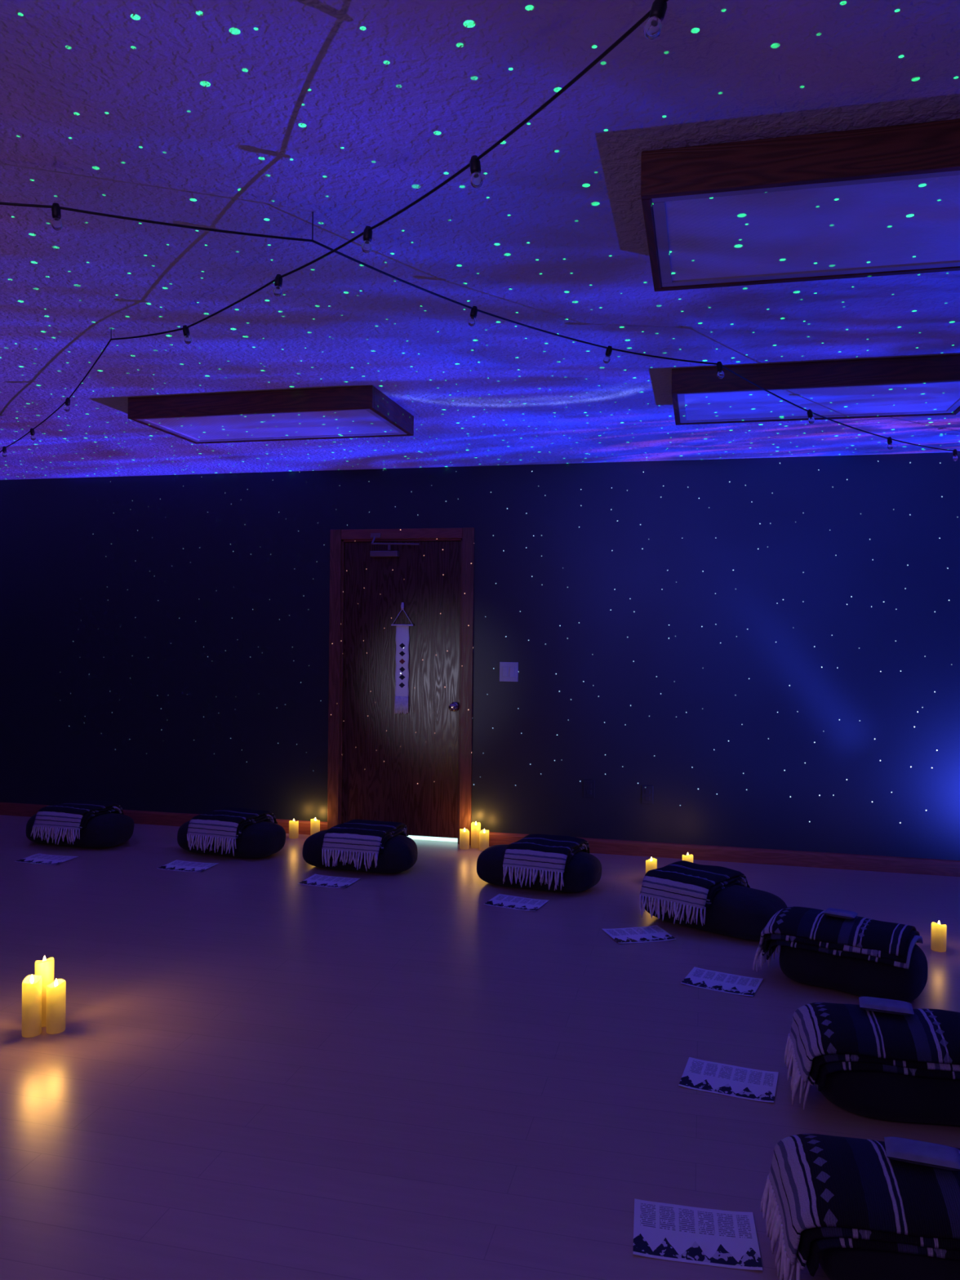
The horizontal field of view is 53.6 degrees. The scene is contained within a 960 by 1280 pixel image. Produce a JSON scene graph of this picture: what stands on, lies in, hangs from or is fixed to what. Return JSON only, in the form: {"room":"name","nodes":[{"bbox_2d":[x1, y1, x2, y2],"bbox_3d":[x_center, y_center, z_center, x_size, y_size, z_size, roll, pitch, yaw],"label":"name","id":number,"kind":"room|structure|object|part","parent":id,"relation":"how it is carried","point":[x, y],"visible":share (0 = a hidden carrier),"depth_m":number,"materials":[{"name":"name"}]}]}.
{"room":"meditation studio","nodes":[
{"label":"meditation studio","id":0,"kind":"room"},
{"bbox_2d":[0,0,959,479],"bbox_3d":[-0.950,-1.162,2.012,9.840,0.100,8.940,1,1,13],"label":"ceiling","id":1,"kind":"structure","parent":0,"point":[258,117],"depth_m":2.50,"materials":[{"name":"grey paint"}]},
{"bbox_2d":[128,385,413,444],"bbox_3d":[-0.999,-1.089,4.653,1.220,0.100,0.620,1,1,13],"label":"ceiling fixture","id":2,"kind":"object","parent":1,"relation":"attached to","point":[349,411],"visible":1,"depth_m":4.47,"materials":[{"name":"brown wood"}]},
{"bbox_3d":[-1.583,-1.097,4.790,0.022,0.100,0.575,1,1,13],"label":"frame","id":3,"kind":"part","parent":2,"relation":"part of","materials":[{"name":"brown wood"}]},
{"bbox_3d":[-1.068,-1.087,4.362,1.220,0.100,0.022,1,1,13],"label":"frame","id":4,"kind":"part","parent":2,"relation":"part of","materials":[{"name":"brown wood"}]},
{"bbox_3d":[-0.931,-1.092,4.944,1.220,0.100,0.022,1,1,13],"label":"frame","id":5,"kind":"part","parent":2,"relation":"part of","materials":[{"name":"brown wood"}]},
{"bbox_3d":[-0.416,-1.081,4.517,0.022,0.100,0.575,1,1,13],"label":"frame","id":6,"kind":"part","parent":2,"relation":"part of","materials":[{"name":"brown wood"}]},
{"bbox_2d":[0,0,959,461],"bbox_3d":[-0.663,-0.996,3.245,6.004,0.251,5.374,1,1,13],"label":"string lights","id":7,"kind":"object","parent":1,"relation":"hanging from","point":[653,25],"visible":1,"depth_m":2.37,"materials":[{"name":"black rubber"}]},
{"bbox_2d":[640,119,959,291],"bbox_3d":[1.026,-1.042,2.299,1.220,0.100,0.620,1,1,13],"label":"ceiling fixture","id":8,"kind":"object","parent":1,"relation":"attached to","point":[883,201],"visible":1,"depth_m":2.20,"materials":[{"name":"brown wood"}]},
{"bbox_3d":[0.443,-1.050,2.436,0.022,0.100,0.575,1,1,13],"label":"frame","id":9,"kind":"part","parent":8,"relation":"part of","materials":[{"name":"brown wood"}]},
{"bbox_3d":[0.958,-1.040,2.008,1.220,0.100,0.022,1,1,13],"label":"frame","id":10,"kind":"part","parent":8,"relation":"part of","materials":[{"name":"brown wood"}]},
{"bbox_3d":[1.094,-1.044,2.590,1.220,0.100,0.022,1,1,13],"label":"frame","id":11,"kind":"part","parent":8,"relation":"part of","materials":[{"name":"brown wood"}]},
{"bbox_2d":[671,354,959,425],"bbox_3d":[1.449,-1.056,4.059,1.220,0.100,0.620,1,1,13],"label":"ceiling fixture","id":12,"kind":"object","parent":1,"relation":"attached to","point":[921,385],"visible":0.98,"depth_m":3.88,"materials":[{"name":"brown wood"}]},
{"bbox_3d":[0.866,-1.063,4.195,0.022,0.100,0.575,1,1,13],"label":"frame","id":13,"kind":"part","parent":12,"relation":"part of","materials":[{"name":"brown wood"}]},
{"bbox_3d":[1.381,-1.053,3.767,1.220,0.100,0.022,1,1,13],"label":"frame","id":14,"kind":"part","parent":12,"relation":"part of","materials":[{"name":"brown wood"}]},
{"bbox_3d":[1.518,-1.058,4.350,1.220,0.100,0.022,1,1,13],"label":"frame","id":15,"kind":"part","parent":12,"relation":"part of","materials":[{"name":"brown wood"}]},
{"bbox_3d":[2.032,-1.048,3.922,0.022,0.100,0.575,1,1,13],"label":"frame","id":16,"kind":"part","parent":12,"relation":"part of","materials":[{"name":"brown wood"}]},
{"bbox_2d":[0,814,959,1279],"bbox_3d":[-0.980,1.438,2.038,9.840,0.100,8.940,1,1,13],"label":"floor","id":17,"kind":"structure","parent":0,"point":[254,1072],"depth_m":3.09,"materials":[{"name":"laminate"}]},
{"bbox_2d":[22,974,41,1037],"bbox_3d":[-1.556,1.265,3.302,0.063,0.207,0.063,1,1,13],"label":"pillar candle","id":18,"kind":"object","parent":17,"relation":"on","point":[31,984],"visible":1,"depth_m":3.28,"materials":[{"name":"beige wax"}]},
{"bbox_2d":[35,955,53,1026],"bbox_3d":[-1.552,1.246,3.389,0.063,0.243,0.063,1,1,13],"label":"pillar candle","id":19,"kind":"object","parent":17,"relation":"on","point":[45,967],"visible":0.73,"depth_m":3.36,"materials":[{"name":"beige wax"}]},
{"bbox_2d":[15,853,78,864],"bbox_3d":[-2.622,1.327,5.761,0.285,0.006,0.215,1,1,13],"label":"handout","id":20,"kind":"object","parent":17,"relation":"on","point":[41,859],"visible":1,"depth_m":5.76,"materials":[{"name":"white paper"}]},
{"bbox_2d":[45,978,66,1034],"bbox_3d":[-1.486,1.278,3.332,0.063,0.183,0.063,1,1,13],"label":"pillar candle","id":21,"kind":"object","parent":17,"relation":"on","point":[55,1007],"visible":1,"depth_m":3.31,"materials":[{"name":"beige wax"}]},
{"bbox_2d":[26,813,133,848],"bbox_3d":[-2.602,1.223,6.189,0.706,0.207,0.321,1,1,15],"label":"bolster","id":22,"kind":"object","parent":17,"relation":"on","point":[107,829],"visible":0.68,"depth_m":6.03,"materials":[{"name":"black fabric"}]},
{"bbox_2d":[31,800,124,844],"bbox_3d":[-2.609,1.173,6.183,0.394,0.215,0.465,1,1,15],"label":"blanket","id":23,"kind":"object","parent":22,"relation":"on","point":[73,815],"visible":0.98,"depth_m":6.01,"materials":[{"name":"fabric"}]},
{"bbox_2d":[157,859,218,871],"bbox_3d":[-1.727,1.339,5.634,0.285,0.006,0.215,1,1,13],"label":"handout","id":24,"kind":"object","parent":17,"relation":"on","point":[176,865],"visible":1,"depth_m":5.63,"materials":[{"name":"white paper"}]},
{"bbox_2d":[177,820,285,858],"bbox_3d":[-1.569,1.236,5.986,0.708,0.209,0.323,1,1,19],"label":"bolster","id":25,"kind":"object","parent":17,"relation":"on","point":[261,839],"visible":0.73,"depth_m":5.82,"materials":[{"name":"black fabric"}]},
{"bbox_2d":[186,807,277,856],"bbox_3d":[-1.559,1.187,5.976,0.388,0.216,0.467,1,1,19],"label":"blanket","id":26,"kind":"object","parent":25,"relation":"on","point":[228,824],"visible":0.94,"depth_m":5.81,"materials":[{"name":"fabric"}]},
{"bbox_2d":[288,819,298,839],"bbox_3d":[-1.260,1.275,6.438,0.063,0.130,0.063,1,1,13],"label":"pillar candle","id":27,"kind":"object","parent":17,"relation":"on","point":[293,825],"visible":1,"depth_m":6.41,"materials":[{"name":"beige wax"}]},
{"bbox_2d":[310,817,319,835],"bbox_3d":[-1.120,1.273,6.467,0.063,0.135,0.063,1,1,13],"label":"pillar candle","id":28,"kind":"object","parent":17,"relation":"on","point":[314,823],"visible":0.82,"depth_m":6.44,"materials":[{"name":"beige wax"}]},
{"bbox_2d":[298,874,359,888],"bbox_3d":[-0.843,1.352,5.334,0.285,0.005,0.215,1,1,16],"label":"handout","id":29,"kind":"object","parent":17,"relation":"on","point":[318,880],"visible":1,"depth_m":5.33,"materials":[{"name":"white paper"}]},
{"bbox_2d":[302,829,417,873],"bbox_3d":[-0.709,1.249,5.651,0.695,0.209,0.320,1,1,15],"label":"bolster","id":30,"kind":"object","parent":17,"relation":"on","point":[400,853],"visible":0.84,"depth_m":5.51,"materials":[{"name":"black fabric"}]},
{"bbox_2d":[321,819,408,871],"bbox_3d":[-0.678,1.202,5.635,0.398,0.216,0.475,1,1,15],"label":"blanket","id":31,"kind":"object","parent":30,"relation":"on","point":[369,837],"visible":0.99,"depth_m":5.46,"materials":[{"name":"fabric"}]},
{"bbox_2d":[406,835,457,841],"bbox_3d":[-0.372,1.319,6.424,0.478,0.059,0.010,1,1,13],"label":"door gap light","id":32,"kind":"object","parent":17,"relation":"on","point":[422,837],"visible":0.29,"depth_m":6.40,"materials":[{"name":"white"}]},
{"bbox_2d":[459,827,469,849],"bbox_3d":[-0.101,1.288,6.181,0.063,0.135,0.063,1,1,13],"label":"pillar candle","id":33,"kind":"object","parent":17,"relation":"on","point":[464,833],"visible":1,"depth_m":6.16,"materials":[{"name":"beige wax"}]},
{"bbox_2d":[471,822,480,848],"bbox_3d":[-0.027,1.271,6.220,0.063,0.170,0.063,1,1,13],"label":"pillar candle","id":34,"kind":"object","parent":17,"relation":"on","point":[475,826],"visible":0.94,"depth_m":6.20,"materials":[{"name":"beige wax"}]},
{"bbox_2d":[479,828,488,850],"bbox_3d":[0.027,1.290,6.156,0.063,0.135,0.063,1,1,13],"label":"pillar candle","id":35,"kind":"object","parent":17,"relation":"on","point":[483,834],"visible":0.98,"depth_m":6.13,"materials":[{"name":"beige wax"}]},
{"bbox_2d":[483,893,548,911],"bbox_3d":[0.192,1.368,4.958,0.285,0.005,0.215,1,1,23],"label":"handout","id":36,"kind":"object","parent":17,"relation":"on","point":[500,900],"visible":1,"depth_m":4.96,"materials":[{"name":"white paper"}]},
{"bbox_2d":[476,844,601,892],"bbox_3d":[0.322,1.265,5.295,0.704,0.209,0.320,1,1,21],"label":"bolster","id":37,"kind":"object","parent":17,"relation":"on","point":[584,872],"visible":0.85,"depth_m":5.16,"materials":[{"name":"black fabric"}]},
{"bbox_2d":[502,834,590,890],"bbox_3d":[0.370,1.216,5.272,0.384,0.217,0.462,1,1,21],"label":"blanket","id":38,"kind":"object","parent":37,"relation":"on","point":[533,852],"visible":0.97,"depth_m":5.11,"materials":[{"name":"fabric"}]},
{"bbox_2d":[602,924,676,943],"bbox_3d":[0.742,1.379,4.459,0.285,0.006,0.215,1,1,-14],"label":"handout","id":39,"kind":"object","parent":17,"relation":"on","point":[650,933],"visible":1,"depth_m":4.45,"materials":[{"name":"white paper"}]},
{"bbox_2d":[645,857,657,873],"bbox_3d":[0.976,1.305,5.420,0.063,0.140,0.063,1,1,13],"label":"pillar candle","id":40,"kind":"object","parent":17,"relation":"on","point":[651,864],"visible":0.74,"depth_m":5.39,"materials":[{"name":"beige wax"}]},
{"bbox_2d":[682,852,693,862],"bbox_3d":[1.210,1.307,5.540,0.063,0.140,0.063,1,1,13],"label":"pillar candle","id":41,"kind":"object","parent":17,"relation":"on","point":[688,857],"visible":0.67,"depth_m":5.51,"materials":[{"name":"beige wax"}]},
{"bbox_2d":[632,1198,762,1270],"bbox_3d":[0.507,1.399,2.244,0.285,0.006,0.215,1,1,10],"label":"handout","id":42,"kind":"object","parent":17,"relation":"on","point":[662,1231],"visible":1,"depth_m":2.23,"materials":[{"name":"white paper"}]},
{"bbox_2d":[641,884,787,941],"bbox_3d":[1.124,1.280,4.593,0.706,0.210,0.321,1,1,40],"label":"bolster","id":43,"kind":"object","parent":17,"relation":"on","point":[737,911],"visible":0.38,"depth_m":4.39,"materials":[{"name":"black fabric"}]},
{"bbox_2d":[639,860,750,925],"bbox_3d":[1.046,1.231,4.652,0.383,0.217,0.465,1,1,40],"label":"blanket","id":44,"kind":"object","parent":43,"relation":"on","point":[689,884],"visible":0.99,"depth_m":4.53,"materials":[{"name":"fabric"}]},
{"bbox_2d":[680,966,763,996],"bbox_3d":[0.986,1.388,3.868,0.285,0.006,0.215,1,1,27],"label":"handout","id":45,"kind":"object","parent":17,"relation":"on","point":[698,977],"visible":1,"depth_m":3.86,"materials":[{"name":"white paper"}]},
{"bbox_2d":[678,1057,778,1102],"bbox_3d":[0.792,1.395,3.019,0.285,0.005,0.215,1,1,21],"label":"handout","id":46,"kind":"object","parent":17,"relation":"on","point":[757,1085],"visible":1,"depth_m":3.01,"materials":[{"name":"white paper"}]},
{"bbox_2d":[778,943,928,1002],"bbox_3d":[1.495,1.287,3.830,0.554,0.222,0.318,1,1,33],"label":"bolster","id":47,"kind":"object","parent":17,"relation":"on","point":[859,977],"visible":0.58,"depth_m":3.68,"materials":[{"name":"black fabric"}]},
{"bbox_2d":[752,906,923,971],"bbox_3d":[1.448,1.245,3.862,0.593,0.254,0.356,1,1,33],"label":"blanket","id":48,"kind":"object","parent":47,"relation":"on","point":[892,944],"visible":0.99,"depth_m":3.75,"materials":[{"name":"fabric"}]},
{"bbox_2d":[823,907,857,919],"bbox_3d":[1.455,1.104,3.837,0.120,0.024,0.070,1,1,33],"label":"pillow","id":49,"kind":"object","parent":48,"relation":"on","point":[837,913],"visible":1,"depth_m":3.82,"materials":[{"name":"white fabric"}]},
{"bbox_2d":[818,1248,959,1279],"bbox_3d":[1.069,1.300,2.049,0.700,0.222,0.323,1,1,10],"label":"bolster","id":50,"kind":"object","parent":17,"relation":"on","point":[837,1264],"visible":0.15,"depth_m":1.94,"materials":[{"name":"black fabric"}]},
{"bbox_2d":[760,1133,959,1279],"bbox_3d":[1.005,1.257,2.061,0.732,0.256,0.342,1,1,10],"label":"blanket","id":51,"kind":"object","parent":50,"relation":"on","point":[824,1192],"visible":0.95,"depth_m":1.98,"materials":[{"name":"fabric"}]},
{"bbox_2d":[884,1136,959,1170],"bbox_3d":[0.963,1.116,2.068,0.150,0.024,0.085,1,1,19],"label":"pillow","id":52,"kind":"object","parent":51,"relation":"on","point":[901,1149],"visible":1,"depth_m":2.05,"materials":[{"name":"white fabric"}]},
{"bbox_2d":[820,1070,959,1125],"bbox_3d":[1.365,1.295,2.844,0.707,0.222,0.324,1,1,11],"label":"bolster","id":53,"kind":"object","parent":17,"relation":"on","point":[877,1095],"visible":0.42,"depth_m":2.72,"materials":[{"name":"black fabric"}]},
{"bbox_2d":[784,1002,959,1110],"bbox_3d":[1.304,1.252,2.857,0.733,0.258,0.350,1,1,11],"label":"blanket","id":54,"kind":"object","parent":53,"relation":"on","point":[824,1038],"visible":0.98,"depth_m":2.77,"materials":[{"name":"fabric"}]},
{"bbox_2d":[858,996,914,1015],"bbox_3d":[1.232,1.111,2.888,0.150,0.024,0.085,1,1,19],"label":"pillow","id":55,"kind":"object","parent":54,"relation":"on","point":[868,1003],"visible":1,"depth_m":2.87,"materials":[{"name":"white fabric"}]},
{"bbox_2d":[930,920,946,951],"bbox_3d":[2.072,1.333,4.294,0.063,0.133,0.063,1,1,13],"label":"pillar candle","id":56,"kind":"object","parent":17,"relation":"on","point":[939,931],"visible":1,"depth_m":4.27,"materials":[{"name":"beige wax"}]},
{"bbox_2d":[0,452,959,860],"bbox_3d":[0.040,0.105,6.309,9.600,2.500,0.139,1,1,13],"label":"wall","id":57,"kind":"structure","parent":0,"point":[770,647],"depth_m":6.14,"materials":[{"name":"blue paint"}]},
{"bbox_2d":[0,802,327,835],"bbox_3d":[-2.851,1.270,6.937,3.715,0.093,0.014,1,1,13],"label":"baseboard","id":58,"kind":"structure","parent":57,"relation":"attached to","point":[144,817],"depth_m":6.81,"materials":[{"name":"brown wood"}]},
{"bbox_2d":[327,528,344,829],"bbox_3d":[-0.973,0.294,6.549,0.093,2.095,0.138,1,1,13],"label":"door frame","id":59,"kind":"structure","parent":57,"relation":"attached to","point":[335,615],"depth_m":6.48,"materials":[{"name":"brown wood"}]},
{"bbox_2d":[342,541,461,838],"bbox_3d":[-0.531,0.326,6.426,0.820,1.975,0.040,1,1,13],"label":"slab","id":60,"kind":"object","parent":57,"relation":"attached to","point":[403,768],"visible":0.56,"depth_m":6.40,"materials":[{"name":"brown wood"}]},
{"bbox_2d":[448,702,457,711],"bbox_3d":[-0.176,0.443,6.282,0.056,0.056,0.056,1,1,13],"label":"handle","id":61,"kind":"object","parent":60,"relation":"attached to","point":[452,707],"visible":1,"depth_m":6.26,"materials":[{"name":"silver metal"}]},
{"bbox_2d":[452,702,458,711],"bbox_3d":[-0.169,0.443,6.314,0.064,0.064,0.013,1,1,13],"label":"rose","id":62,"kind":"object","parent":60,"relation":"attached to","point":[455,703],"depth_m":6.31,"materials":[{"name":"metal"}]},
{"bbox_2d":[341,528,462,557],"bbox_3d":[-0.520,-0.651,6.415,0.860,0.189,0.177,1,1,13],"label":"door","id":63,"kind":"structure","parent":57,"relation":"in","point":[410,535],"depth_m":6.37,"materials":[{"name":"brown wood"}]},
{"bbox_3d":[-0.569,-0.659,6.358,0.350,0.115,0.043,1,1,13],"label":"closer arm","id":64,"kind":"part","parent":63,"relation":"part of","materials":[{"name":"silver metal"}]},
{"bbox_3d":[-0.523,0.144,6.390,0.096,0.478,0.006,1,1,13],"label":"woven panel","id":65,"kind":"part","parent":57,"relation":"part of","materials":[{"name":"fabric"}]},
{"bbox_2d":[457,527,474,844],"bbox_3d":[-0.080,0.306,6.340,0.093,2.095,0.138,1,1,13],"label":"door frame","id":66,"kind":"structure","parent":57,"relation":"attached to","point":[468,539],"depth_m":6.27,"materials":[{"name":"brown wood"}]},
{"bbox_2d":[499,662,518,681],"bbox_3d":[0.188,0.208,6.217,0.124,0.128,0.012,1,1,13],"label":"light switch","id":67,"kind":"object","parent":57,"relation":"attached to","point":[508,671],"visible":1,"depth_m":6.21,"materials":[{"name":"white plastic"}]},
{"bbox_2d":[641,785,653,804],"bbox_3d":[1.060,0.980,6.020,0.072,0.116,0.009,1,1,13],"label":"wall outlet","id":68,"kind":"object","parent":57,"relation":"attached to","point":[646,790],"visible":1,"depth_m":6.02,"materials":[{"name":"grey plastic"}]},
{"bbox_2d":[644,789,649,793],"bbox_3d":[1.059,0.958,6.017,0.032,0.028,0.004,1,1,13],"label":"socket","id":69,"kind":"object","parent":68,"relation":"attached to","point":[646,791],"depth_m":6.02,"materials":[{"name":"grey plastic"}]},
{"bbox_2d":[644,795,649,800],"bbox_3d":[1.059,1.002,6.018,0.032,0.028,0.004,1,1,13],"label":"socket","id":70,"kind":"object","parent":68,"relation":"attached to","point":[646,797],"depth_m":6.02,"materials":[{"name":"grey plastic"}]},
{"bbox_2d":[488,831,959,876],"bbox_3d":[2.313,1.341,5.726,4.875,0.093,0.014,1,1,13],"label":"baseboard","id":71,"kind":"structure","parent":57,"relation":"attached to","point":[599,846],"depth_m":5.85,"materials":[{"name":"brown wood"}]},
{"bbox_3d":[0.700,0.955,6.104,0.072,0.116,0.009,1,1,13],"label":"wall outlet","id":72,"kind":"object","parent":57,"relation":"attached to","visible":0},
{"bbox_2d":[586,790,591,794],"bbox_3d":[0.699,0.977,6.102,0.032,0.028,0.004,1,1,13],"label":"socket","id":73,"kind":"object","parent":72,"relation":"attached to","point":[588,792],"depth_m":6.10,"materials":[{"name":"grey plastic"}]},
{"bbox_2d":[586,782,591,787],"bbox_3d":[0.699,0.933,6.102,0.032,0.028,0.004,1,1,13],"label":"socket","id":74,"kind":"object","parent":72,"relation":"attached to","point":[588,784],"depth_m":6.10,"materials":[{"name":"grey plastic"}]}
]}

